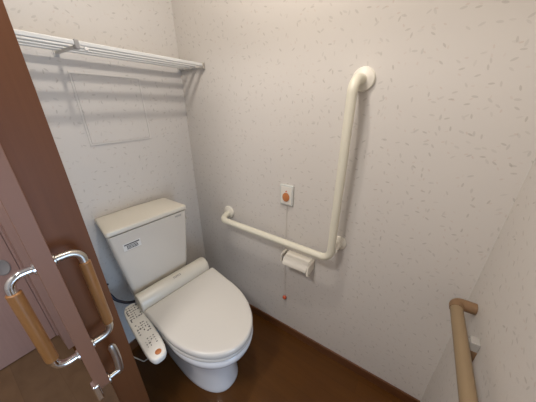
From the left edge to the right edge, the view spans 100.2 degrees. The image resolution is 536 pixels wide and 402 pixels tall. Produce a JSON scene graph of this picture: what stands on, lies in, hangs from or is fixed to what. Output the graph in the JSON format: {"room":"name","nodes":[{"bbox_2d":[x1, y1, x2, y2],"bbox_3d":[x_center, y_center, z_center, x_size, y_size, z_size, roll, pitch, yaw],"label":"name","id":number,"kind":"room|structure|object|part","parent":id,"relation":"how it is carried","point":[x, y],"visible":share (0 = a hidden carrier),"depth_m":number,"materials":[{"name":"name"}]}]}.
{"room":"accessible toilet room","nodes":[
{"label":"accessible toilet room","id":0,"kind":"room"},
{"bbox_2d":[3,0,205,342],"bbox_3d":[-0.706,-0.291,1.186,0.080,2.400,0.846,15,27,31],"label":"wall","id":1,"kind":"structure","parent":0,"point":[104,179],"depth_m":1.07,"materials":[{"name":"paint"}]},
{"bbox_2d":[13,29,204,72],"bbox_3d":[-0.615,-0.597,0.927,0.202,0.031,0.742,15,27,31],"label":"wall shelf","id":2,"kind":"object","parent":1,"relation":"attached to","point":[25,38],"visible":1,"depth_m":0.83,"materials":[{"name":"white metal"}]},
{"bbox_2d":[68,71,150,145],"bbox_3d":[-0.708,-0.424,1.044,0.004,0.289,0.283,15,27,31],"label":"access panel","id":3,"kind":"object","parent":1,"relation":"attached to","point":[112,108],"visible":1,"depth_m":1.02,"materials":[{"name":"white paint"}]},
{"bbox_2d":[129,338,138,350],"bbox_3d":[-0.696,0.810,1.587,0.009,0.060,0.746,15,27,31],"label":"baseboard","id":4,"kind":"structure","parent":1,"relation":"attached to","point":[133,344],"depth_m":1.39,"materials":[{"name":"brown wood"}]},
{"bbox_2d":[0,312,403,401],"bbox_3d":[-0.711,1.174,0.878,2.125,0.050,2.286,15,27,31],"label":"floor","id":5,"kind":"structure","parent":0,"point":[276,366],"depth_m":1.24,"materials":[{"name":"brown wood"}]},
{"bbox_2d":[95,198,252,392],"bbox_3d":[-0.441,0.538,1.142,0.759,0.910,0.537,18,29,35],"label":"toilet","id":6,"kind":"object","parent":5,"relation":"on","point":[204,322],"visible":0.97,"depth_m":1.09,"materials":[{"name":"white ceramic"}]},
{"bbox_2d":[124,240,138,248],"bbox_3d":[-0.631,0.204,1.042,0.001,0.027,0.066,18,29,35],"label":"print","id":7,"kind":"object","parent":6,"relation":"attached to","point":[136,240],"depth_m":1.04},
{"bbox_3d":[-0.645,0.061,1.138,0.211,0.030,0.384,18,29,35],"label":"tank lid","id":8,"kind":"part","parent":6,"relation":"part of","materials":[{"name":"white ceramic"}]},
{"bbox_3d":[-0.635,0.286,1.228,0.184,0.445,0.376,18,29,35],"label":"tank","id":9,"kind":"part","parent":6,"relation":"part of","materials":[{"name":"beige ceramic"}]},
{"bbox_3d":[-0.569,0.597,1.030,0.344,0.069,0.078,20,30,39],"label":"control panel","id":10,"kind":"part","parent":6,"relation":"part of","materials":[{"name":"white plastic"}]},
{"bbox_3d":[-0.287,0.550,1.100,0.464,0.069,0.411,18,29,35],"label":"seat lid","id":11,"kind":"part","parent":6,"relation":"part of","materials":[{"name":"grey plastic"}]},
{"bbox_3d":[-0.287,0.586,1.115,0.459,0.032,0.405,18,29,35],"label":"seat","id":12,"kind":"part","parent":6,"relation":"part of","materials":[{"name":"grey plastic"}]},
{"bbox_3d":[-0.361,0.762,1.261,0.650,0.404,0.388,18,29,35],"label":"bowl","id":13,"kind":"part","parent":6,"relation":"part of","materials":[{"name":"white ceramic"}]},
{"bbox_2d":[171,0,535,400],"bbox_3d":[0.184,-0.231,1.043,1.574,2.400,0.080,15,27,31],"label":"wall","id":14,"kind":"structure","parent":0,"point":[442,150],"depth_m":0.91,"materials":[{"name":"paint"}]},
{"bbox_2d":[280,183,293,298],"bbox_3d":[0.092,0.264,1.254,0.075,0.744,0.025,15,27,31],"label":"button","id":15,"kind":"object","parent":14,"relation":"attached to","point":[286,191],"visible":0.99,"depth_m":1.12,"materials":[{"name":"white plastic"}]},
{"bbox_3d":[0.095,-0.031,1.133,0.075,0.108,0.013,15,27,31],"label":"plate","id":16,"kind":"part","parent":15,"relation":"part of","materials":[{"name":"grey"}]},
{"bbox_2d":[280,249,313,276],"bbox_3d":[0.150,0.328,1.202,0.176,0.065,0.082,15,27,31],"label":"paper holder","id":17,"kind":"object","parent":14,"relation":"attached to","point":[299,262],"visible":1,"depth_m":1.18,"materials":[{"name":"beige plastic"}]},
{"bbox_3d":[0.088,0.300,1.248,0.012,0.051,0.062,15,27,31],"label":"arm","id":18,"kind":"part","parent":17,"relation":"part of","materials":[{"name":"beige plastic"}]},
{"bbox_3d":[0.218,0.346,1.161,0.013,0.063,0.082,15,27,31],"label":"arm","id":19,"kind":"part","parent":17,"relation":"part of","materials":[{"name":"beige plastic"}]},
{"bbox_2d":[221,66,375,259],"bbox_3d":[0.018,-0.164,1.072,0.782,0.789,0.104,15,27,31],"label":"grab bar","id":20,"kind":"object","parent":14,"relation":"attached to","point":[363,79],"visible":1,"depth_m":0.88,"materials":[{"name":"beige plastic"}]},
{"bbox_2d":[249,304,419,401],"bbox_3d":[0.130,0.851,1.489,1.485,0.060,0.009,15,27,31],"label":"baseboard","id":21,"kind":"structure","parent":14,"relation":"attached to","point":[374,379],"depth_m":1.31,"materials":[{"name":"brown wood"}]},
{"bbox_2d":[420,158,535,401],"bbox_3d":[0.619,0.044,0.405,0.080,2.400,0.596,15,27,31],"label":"wall","id":22,"kind":"structure","parent":0,"point":[504,292],"depth_m":0.59,"materials":[{"name":"paint"}]},
{"bbox_2d":[449,298,480,401],"bbox_3d":[0.546,0.464,0.617,0.074,0.114,0.481,15,27,31],"label":"handrail","id":23,"kind":"object","parent":22,"relation":"attached to","point":[466,349],"visible":1,"depth_m":0.63,"materials":[{"name":"brown wood"}]},
{"bbox_3d":[-1.778,-0.033,0.584,0.080,2.400,1.248,15,27,31],"label":"wall","id":24,"kind":"structure","parent":0,"visible":0},
{"bbox_2d":[0,234,55,369],"bbox_3d":[-1.627,0.101,0.772,0.035,1.994,0.816,15,27,31],"label":"door","id":25,"kind":"structure","parent":24,"relation":"in","point":[15,343],"depth_m":1.28,"materials":[{"name":"brown wood"}]},
{"bbox_3d":[-1.419,0.356,1.195,0.006,0.096,0.060,15,27,31],"label":"finger pull","id":26,"kind":"part","parent":25,"relation":"part of","materials":[{"name":"grey plastic"}]},
{"bbox_2d":[0,227,58,335],"bbox_3d":[-1.381,-0.046,1.121,0.030,2.000,0.082,15,27,31],"label":"trim","id":27,"kind":"structure","parent":24,"relation":"attached to","point":[1,231],"depth_m":1.31,"materials":[{"name":"brown wood"}]},
{"bbox_3d":[-0.975,-0.152,0.862,0.923,2.400,0.040,15,27,31],"label":"wall","id":28,"kind":"structure","parent":0,"visible":0},
{"bbox_2d":[0,201,74,348],"bbox_3d":[-1.292,-0.208,0.993,0.174,2.400,0.073,15,27,31],"label":"door","id":29,"kind":"structure","parent":28,"relation":"attached to","point":[6,225],"depth_m":1.20,"materials":[{"name":"brown wood"}]},
{"bbox_2d":[0,144,123,401],"bbox_3d":[-0.808,0.107,0.755,0.690,1.992,0.173,17,29,34],"label":"door","id":30,"kind":"structure","parent":28,"relation":"in","point":[13,200],"depth_m":0.59,"materials":[{"name":"brown wood"}]},
{"bbox_3d":[-0.593,0.326,0.595,0.032,0.360,0.060,17,29,34],"label":"pull handle","id":31,"kind":"part","parent":30,"relation":"part of","materials":[{"name":"brown wood"}]},
{"bbox_3d":[-0.550,0.298,0.685,0.032,0.364,0.068,17,29,34],"label":"pull handle","id":32,"kind":"part","parent":30,"relation":"part of","materials":[{"name":"brown wood"}]},
{"bbox_3d":[-0.562,0.622,0.738,0.032,0.069,0.018,17,29,34],"label":"lock plate","id":33,"kind":"part","parent":30,"relation":"part of","materials":[{"name":"silver metal"}]},
{"bbox_3d":[-0.547,0.567,0.788,0.038,0.144,0.055,17,29,34],"label":"lever handle","id":34,"kind":"part","parent":30,"relation":"part of","materials":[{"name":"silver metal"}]},
{"bbox_2d":[0,0,149,401],"bbox_3d":[-0.596,0.125,0.672,0.022,2.040,0.098,15,27,31],"label":"trim","id":35,"kind":"structure","parent":28,"relation":"attached to","point":[27,141],"depth_m":0.60,"materials":[{"name":"brown wood"}]}
]}

